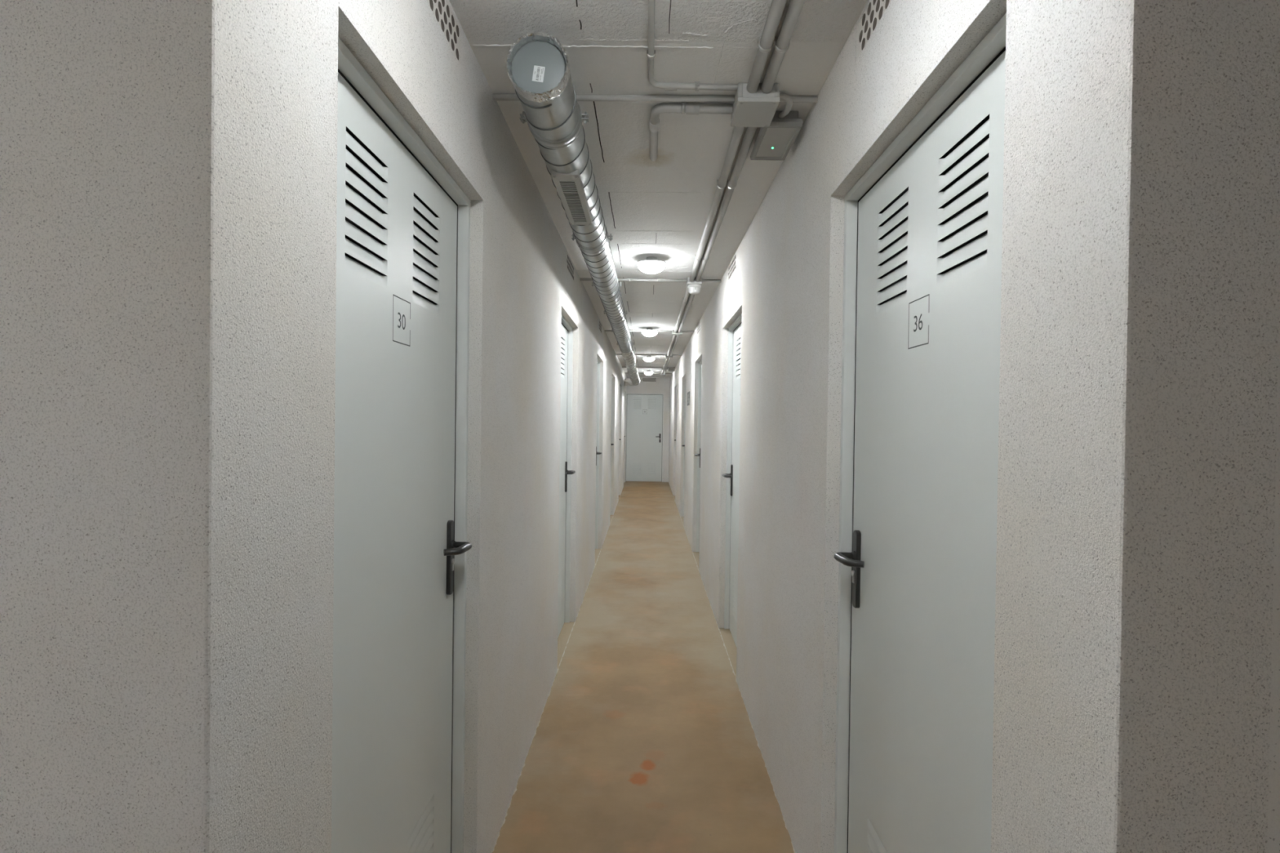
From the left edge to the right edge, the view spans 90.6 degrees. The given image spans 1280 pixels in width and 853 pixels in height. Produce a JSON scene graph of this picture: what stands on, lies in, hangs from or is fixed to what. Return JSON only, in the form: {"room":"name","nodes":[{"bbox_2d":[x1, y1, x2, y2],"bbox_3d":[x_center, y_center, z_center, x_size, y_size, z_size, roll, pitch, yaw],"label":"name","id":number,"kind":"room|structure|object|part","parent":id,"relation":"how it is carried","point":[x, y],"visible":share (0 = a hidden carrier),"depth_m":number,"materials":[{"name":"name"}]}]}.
{"room":"storage unit corridor","nodes":[
{"label":"storage unit corridor","id":0,"kind":"room"},
{"bbox_2d":[0,0,70,852],"bbox_3d":[-1.919,0.177,0.809,2.549,2.431,0.160,1,1,1],"label":"wall","id":1,"kind":"structure","parent":0,"point":[35,34],"depth_m":0.71,"materials":[{"name":"paint"}]},
{"bbox_2d":[66,0,626,852],"bbox_3d":[-0.484,0.129,7.710,0.160,2.431,13.995,1,1,1],"label":"wall","id":2,"kind":"structure","parent":0,"point":[203,137],"depth_m":0.79,"materials":[{"name":"paint"}]},
{"bbox_2d":[331,36,471,852],"bbox_3d":[-0.539,0.371,1.437,0.121,2.066,0.875,1,1,1],"label":"door","id":3,"kind":"structure","parent":2,"relation":"in","point":[401,545],"depth_m":1.43,"materials":[{"name":"paint"}]},
{"bbox_3d":[-0.540,0.373,1.803,0.011,0.212,0.035,1,1,1],"label":"handle plate","id":4,"kind":"part","parent":3,"relation":"part of","materials":[{"name":"black metal"}]},
{"bbox_3d":[-0.506,0.338,1.757,0.063,0.027,0.118,1,1,1],"label":"lever","id":5,"kind":"part","parent":3,"relation":"part of","materials":[{"name":"black metal"}]},
{"bbox_2d":[426,0,460,63],"bbox_3d":[-0.518,-0.971,1.433,0.110,0.088,0.385,1,1,1],"label":"brick","id":6,"kind":"object","parent":2,"relation":"attached to","point":[441,9],"visible":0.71,"depth_m":1.53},
{"bbox_2d":[557,314,575,638],"bbox_3d":[-0.509,0.347,4.012,0.121,2.066,0.875,1,1,1],"label":"door","id":7,"kind":"structure","parent":2,"relation":"in","point":[566,338],"depth_m":4.36,"materials":[{"name":"paint"}]},
{"bbox_3d":[-0.510,0.348,4.378,0.011,0.212,0.035,1,1,1],"label":"handle plate","id":8,"kind":"part","parent":7,"relation":"part of","materials":[{"name":"black metal"}]},
{"bbox_3d":[-0.529,0.346,4.012,0.082,2.066,0.875,1,1,1],"label":"frame","id":9,"kind":"part","parent":7,"relation":"part of","materials":[{"name":"paint"}]},
{"bbox_3d":[-0.476,0.313,4.331,0.063,0.027,0.118,1,1,1],"label":"lever","id":10,"kind":"part","parent":7,"relation":"part of","materials":[{"name":"black metal"}]},
{"bbox_2d":[566,252,573,279],"bbox_3d":[-0.489,-0.995,3.954,0.110,0.088,0.385,1,1,1],"label":"brick","id":11,"kind":"object","parent":2,"relation":"attached to","point":[570,266],"visible":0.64,"depth_m":3.94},
{"bbox_2d":[595,359,601,548],"bbox_3d":[-0.480,0.323,6.562,0.121,2.066,0.875,1,1,1],"label":"door","id":12,"kind":"structure","parent":2,"relation":"in","point":[597,453],"depth_m":6.98,"materials":[{"name":"paint"}]},
{"bbox_2d":[599,320,601,333],"bbox_3d":[-0.460,-1.018,6.464,0.110,0.088,0.385,1,1,1],"label":"brick","id":13,"kind":"object","parent":2,"relation":"attached to","point":[600,324],"visible":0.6,"depth_m":6.48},
{"bbox_2d":[609,377,613,515],"bbox_3d":[-0.451,0.299,9.072,0.121,2.066,0.875,1,1,1],"label":"door","id":14,"kind":"structure","parent":2,"relation":"in","point":[611,378],"depth_m":9.49,"materials":[{"name":"paint"}]},
{"bbox_3d":[-0.470,0.299,9.072,0.082,2.066,0.875,1,1,1],"label":"frame","id":15,"kind":"part","parent":14,"relation":"part of","materials":[{"name":"paint"}]},
{"bbox_2d":[492,480,795,852],"bbox_3d":[-0.248,1.423,6.167,6.120,0.120,17.420,1,1,1],"label":"floor","id":16,"kind":"structure","parent":0,"point":[644,740],"depth_m":2.92,"materials":[{"name":"beige concrete"}]},
{"bbox_2d":[625,377,670,482],"bbox_3d":[0.178,0.070,14.780,1.321,2.431,0.160,1,1,1],"label":"wall","id":17,"kind":"structure","parent":0,"point":[662,384],"depth_m":14.69,"materials":[{"name":"paint"}]},
{"bbox_2d":[625,393,663,482],"bbox_3d":[0.100,0.260,14.726,0.875,2.048,0.121,1,1,1],"label":"door","id":18,"kind":"structure","parent":17,"relation":"in","point":[644,436],"depth_m":14.74,"materials":[{"name":"paint"}]},
{"bbox_2d":[641,377,656,382],"bbox_3d":[0.206,-1.084,14.745,0.345,0.088,0.110,1,1,1],"label":"vent","id":19,"kind":"object","parent":17,"relation":"attached to","point":[644,380],"visible":1,"depth_m":14.69,"materials":[{"name":"grey metal"}]},
{"bbox_2d":[448,0,866,377],"bbox_3d":[-0.215,-1.142,6.142,6.120,0.152,17.420,1,1,1],"label":"ceiling","id":20,"kind":"structure","parent":0,"point":[660,208],"depth_m":2.08,"materials":[{"name":"paint"}]},
{"bbox_2d":[506,31,639,386],"bbox_3d":[-0.175,-0.930,7.390,0.341,0.299,11.627,1,1,0],"label":"ventilation duct","id":21,"kind":"object","parent":20,"relation":"attached to","point":[538,66],"visible":1,"depth_m":1.96,"materials":[{"name":"metal"}]},
{"bbox_2d":[551,168,592,225],"bbox_3d":[-0.247,-0.851,2.370,0.090,0.032,0.540,1,1,1],"label":"grille","id":22,"kind":"object","parent":21,"relation":"attached to","point":[572,187],"depth_m":2.30,"materials":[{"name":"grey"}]},
{"bbox_2d":[492,93,734,102],"bbox_3d":[-0.082,-1.017,1.960,0.746,0.019,0.019,1,1,1],"label":"conduit","id":23,"kind":"object","parent":20,"relation":"attached to","point":[580,97],"visible":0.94,"depth_m":1.95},
{"bbox_2d":[579,278,686,281],"bbox_3d":[-0.047,-1.041,4.496,0.757,0.025,0.037,1,1,1],"label":"conduit","id":24,"kind":"object","parent":20,"relation":"attached to","point":[580,279],"visible":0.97,"depth_m":4.49,"materials":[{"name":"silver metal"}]},
{"bbox_2d":[604,329,671,332],"bbox_3d":[-0.019,-1.065,7.061,0.754,0.025,0.037,1,1,1],"label":"conduit","id":25,"kind":"object","parent":20,"relation":"attached to","point":[635,331],"visible":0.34,"depth_m":7.05,"materials":[{"name":"silver metal"}]},
{"bbox_2d":[615,353,665,355],"bbox_3d":[0.010,-1.089,9.591,0.754,0.025,0.037,1,1,1],"label":"conduit","id":26,"kind":"object","parent":20,"relation":"attached to","point":[615,353],"visible":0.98,"depth_m":9.58,"materials":[{"name":"silver metal"}]},
{"bbox_2d":[622,366,662,368],"bbox_3d":[0.034,-1.111,11.890,0.749,0.025,0.037,1,1,1],"label":"conduit","id":27,"kind":"object","parent":20,"relation":"attached to","point":[622,366],"visible":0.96,"depth_m":11.88,"materials":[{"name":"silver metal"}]},
{"bbox_2d":[644,370,653,374],"bbox_3d":[0.173,-1.079,12.709,0.177,0.094,0.177,1,1,1],"label":"ceiling light","id":28,"kind":"object","parent":20,"relation":"attached to","point":[648,372],"visible":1,"depth_m":12.65,"materials":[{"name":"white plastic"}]},
{"bbox_2d":[643,355,654,361],"bbox_3d":[0.139,-1.052,9.809,0.177,0.094,0.177,1,1,1],"label":"ceiling light","id":29,"kind":"object","parent":20,"relation":"attached to","point":[648,358],"visible":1,"depth_m":9.76,"materials":[{"name":"white plastic"}]},
{"bbox_2d":[641,327,657,336],"bbox_3d":[0.105,-1.024,6.870,0.177,0.094,0.177,1,1,1],"label":"ceiling light","id":30,"kind":"object","parent":20,"relation":"attached to","point":[649,331],"visible":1,"depth_m":6.82,"materials":[{"name":"white plastic"}]},
{"bbox_2d":[637,256,666,273],"bbox_3d":[0.071,-0.996,3.920,0.177,0.094,0.177,1,1,1],"label":"ceiling light","id":31,"kind":"object","parent":20,"relation":"attached to","point":[651,265],"visible":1,"depth_m":3.87,"materials":[{"name":"white glass"}]},
{"bbox_2d":[662,357,667,368],"bbox_3d":[0.434,-1.088,10.741,0.032,0.032,2.190,1,1,1],"label":"conduit","id":32,"kind":"object","parent":20,"relation":"attached to","point":[666,358],"visible":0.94,"depth_m":10.65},
{"bbox_2d":[665,357,671,368],"bbox_3d":[0.477,-1.087,10.740,0.032,0.032,2.190,1,1,1],"label":"conduit","id":33,"kind":"object","parent":20,"relation":"attached to","point":[668,359],"visible":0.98,"depth_m":10.70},
{"bbox_2d":[666,334,675,355],"bbox_3d":[0.406,-1.065,8.326,0.032,0.032,2.420,1,1,1],"label":"conduit","id":34,"kind":"object","parent":20,"relation":"attached to","point":[673,335],"visible":0.98,"depth_m":8.11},
{"bbox_2d":[669,334,679,355],"bbox_3d":[0.450,-1.065,8.326,0.032,0.032,2.420,1,1,1],"label":"conduit","id":35,"kind":"object","parent":20,"relation":"attached to","point":[677,335],"visible":0.96,"depth_m":8.12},
{"bbox_2d":[671,329,682,335],"bbox_3d":[0.413,-1.047,7.061,0.110,0.044,0.110,1,1,1],"label":"junction box","id":36,"kind":"object","parent":20,"relation":"attached to","point":[673,331],"visible":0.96,"depth_m":7.01,"materials":[{"name":"grey plastic"}]},
{"bbox_2d":[674,287,689,333],"bbox_3d":[0.377,-1.041,5.776,0.040,0.038,2.460,1,1,1],"label":"conduit","id":37,"kind":"object","parent":20,"relation":"attached to","point":[686,294],"visible":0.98,"depth_m":5.55,"materials":[{"name":"silver metal"}]},
{"bbox_2d":[677,293,694,333],"bbox_3d":[0.420,-1.040,5.776,0.040,0.038,2.460,1,1,1],"label":"conduit","id":38,"kind":"object","parent":20,"relation":"attached to","point":[691,296],"visible":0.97,"depth_m":5.67,"materials":[{"name":"silver metal"}]},
{"bbox_2d":[682,330,694,332],"bbox_3d":[0.536,-1.058,7.055,0.137,0.019,0.019,1,1,1],"label":"conduit","id":39,"kind":"object","parent":20,"relation":"attached to","point":[682,331],"visible":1,"depth_m":7.05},
{"bbox_2d":[648,102,733,160],"bbox_3d":[0.163,-1.020,2.208,0.263,0.055,0.455,1,1,1],"label":"conduit","id":40,"kind":"object","parent":20,"relation":"attached to","point":[688,108],"visible":1,"depth_m":2.00,"materials":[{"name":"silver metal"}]},
{"bbox_2d":[646,0,737,91],"bbox_3d":[0.138,-1.000,0.349,0.271,0.022,3.121,1,1,1],"label":"conduit","id":41,"kind":"object","parent":20,"relation":"attached to","point":[651,52],"visible":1,"depth_m":1.87,"materials":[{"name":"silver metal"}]},
{"bbox_2d":[686,277,702,287],"bbox_3d":[0.383,-1.021,4.486,0.104,0.047,0.120,1,1,1],"label":"junction box","id":42,"kind":"object","parent":20,"relation":"attached to","point":[688,282],"visible":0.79,"depth_m":4.43,"materials":[{"name":"grey plastic"}]},
{"bbox_2d":[688,284,701,294],"bbox_3d":[0.386,-0.969,4.487,0.096,0.062,0.096,1,1,1],"label":"sensor","id":43,"kind":"object","parent":42,"relation":"attached to","point":[694,289],"visible":1,"depth_m":4.45,"materials":[{"name":"white plastic"}]},
{"bbox_2d":[702,279,721,282],"bbox_3d":[0.505,-1.033,4.490,0.140,0.019,0.019,1,1,1],"label":"conduit","id":44,"kind":"object","parent":20,"relation":"attached to","point":[703,280],"visible":0.93,"depth_m":4.48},
{"bbox_2d":[689,126,744,281],"bbox_3d":[0.347,-1.017,3.234,0.040,0.038,2.385,1,1,1],"label":"conduit","id":45,"kind":"object","parent":20,"relation":"attached to","point":[738,131],"visible":0.98,"depth_m":2.67,"materials":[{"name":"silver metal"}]},
{"bbox_2d":[695,126,757,281],"bbox_3d":[0.391,-1.016,3.234,0.040,0.038,2.385,1,1,1],"label":"conduit","id":46,"kind":"object","parent":20,"relation":"attached to","point":[750,132],"visible":0.98,"depth_m":2.68,"materials":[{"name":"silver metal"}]},
{"bbox_2d":[730,82,779,127],"bbox_3d":[0.354,-0.992,1.959,0.125,0.058,0.165,1,1,1],"label":"junction box","id":47,"kind":"object","parent":20,"relation":"attached to","point":[757,108],"visible":0.98,"depth_m":1.91,"materials":[{"name":"grey plastic"}]},
{"bbox_2d":[778,93,792,118],"bbox_3d":[0.443,-0.998,1.983,0.053,0.036,0.122,1,1,1],"label":"conduit","id":48,"kind":"object","parent":47,"relation":"attached to","point":[787,98],"visible":0.96,"depth_m":1.94,"materials":[{"name":"grey plastic"}]},
{"bbox_2d":[746,0,786,93],"bbox_3d":[0.314,-0.989,0.332,0.040,0.038,3.090,1,1,1],"label":"conduit","id":49,"kind":"object","parent":20,"relation":"attached to","point":[765,42],"visible":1,"depth_m":1.64,"materials":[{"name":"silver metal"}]},
{"bbox_2d":[750,111,803,159],"bbox_3d":[0.462,-0.993,2.166,0.127,0.056,0.270,1,1,1],"label":"emergency light","id":50,"kind":"object","parent":20,"relation":"attached to","point":[774,142],"visible":0.77,"depth_m":2.13,"materials":[{"name":"white plastic"}]},
{"bbox_2d":[755,128,795,156],"bbox_3d":[0.461,-0.978,2.164,0.095,0.015,0.234,1,1,1],"label":"diffuser","id":51,"kind":"object","parent":50,"relation":"attached to","point":[770,142],"depth_m":2.16,"materials":[{"name":"white plastic"}]},
{"bbox_2d":[760,0,804,93],"bbox_3d":[0.357,-0.989,0.332,0.040,0.038,3.090,1,1,1],"label":"conduit","id":52,"kind":"object","parent":20,"relation":"attached to","point":[795,6],"visible":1,"depth_m":1.64,"materials":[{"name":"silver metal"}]},
{"bbox_2d":[779,95,817,102],"bbox_3d":[0.481,-1.009,1.953,0.130,0.019,0.019,1,1,1],"label":"conduit","id":53,"kind":"object","parent":20,"relation":"attached to","point":[796,99],"visible":0.83,"depth_m":1.95,"materials":[{"name":"grey plastic"}]},
{"bbox_2d":[668,0,1279,852],"bbox_3d":[0.676,0.144,7.685,0.160,2.431,14.018,1,1,1],"label":"wall","id":54,"kind":"structure","parent":0,"point":[1140,293],"depth_m":0.74,"materials":[{"name":"paint"}]},
{"bbox_2d":[681,377,685,516],"bbox_3d":[0.668,0.314,8.989,0.121,2.066,0.875,1,1,1],"label":"door","id":55,"kind":"structure","parent":54,"relation":"in","point":[685,377],"depth_m":9.41,"materials":[{"name":"paint"}]},
{"bbox_3d":[0.688,0.315,8.989,0.082,2.066,0.875,1,1,1],"label":"frame","id":56,"kind":"part","parent":55,"relation":"part of","materials":[{"name":"paint"}]},
{"bbox_2d":[687,391,689,405],"bbox_3d":[0.601,-0.346,7.861,0.007,0.166,0.400,1,1,1],"label":"wall sign","id":57,"kind":"object","parent":54,"relation":"attached to","point":[688,393],"visible":1,"depth_m":7.78,"materials":[{"name":"grey plastic"}]},
{"bbox_2d":[694,359,702,551],"bbox_3d":[0.639,0.338,6.459,0.121,2.066,0.875,1,1,1],"label":"door","id":58,"kind":"structure","parent":54,"relation":"in","point":[700,374],"depth_m":6.88,"materials":[{"name":"paint"}]},
{"bbox_2d":[697,321,700,333],"bbox_3d":[0.653,-1.004,6.451,0.110,0.088,0.385,1,1,1],"label":"brick","id":59,"kind":"object","parent":54,"relation":"attached to","point":[699,324],"visible":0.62,"depth_m":6.45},
{"bbox_2d":[727,253,736,281],"bbox_3d":[0.624,-0.980,3.931,0.110,0.088,0.385,1,1,1],"label":"vent","id":60,"kind":"object","parent":54,"relation":"attached to","point":[731,268],"visible":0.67,"depth_m":3.93,"materials":[{"name":"white metal"}]},
{"bbox_2d":[722,313,742,647],"bbox_3d":[0.610,0.362,3.919,0.121,2.066,0.875,1,1,1],"label":"door","id":61,"kind":"structure","parent":54,"relation":"in","point":[732,475],"depth_m":4.25,"materials":[{"name":"paint"}]},
{"bbox_3d":[0.585,0.328,4.239,0.063,0.027,0.118,1,1,1],"label":"lever","id":62,"kind":"part","parent":61,"relation":"part of","materials":[{"name":"black metal"}]},
{"bbox_3d":[0.619,0.364,4.285,0.011,0.212,0.035,1,1,1],"label":"handle plate","id":63,"kind":"part","parent":61,"relation":"part of","materials":[{"name":"black metal"}]},
{"bbox_2d":[855,0,891,61],"bbox_3d":[0.595,-0.956,1.397,0.110,0.088,0.385,1,1,1],"label":"brick","id":64,"kind":"object","parent":54,"relation":"attached to","point":[874,11],"visible":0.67,"depth_m":1.51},
{"bbox_2d":[833,12,1006,852],"bbox_3d":[0.580,0.387,1.360,0.121,2.066,0.875,1,1,1],"label":"door","id":65,"kind":"structure","parent":54,"relation":"in","point":[916,557],"depth_m":1.32,"materials":[{"name":"paint"}]},
{"bbox_3d":[0.555,0.352,1.679,0.063,0.027,0.118,1,1,1],"label":"lever","id":66,"kind":"part","parent":65,"relation":"part of","materials":[{"name":"black metal"}]},
{"bbox_3d":[0.589,0.388,1.725,0.011,0.212,0.035,1,1,1],"label":"handle plate","id":67,"kind":"part","parent":65,"relation":"part of","materials":[{"name":"black metal"}]},
{"bbox_2d":[1266,300,1279,852],"bbox_3d":[1.641,0.224,0.745,1.930,2.431,0.160,1,1,1],"label":"wall","id":68,"kind":"structure","parent":0,"point":[1273,803],"depth_m":0.68,"materials":[{"name":"paint"}]}
]}

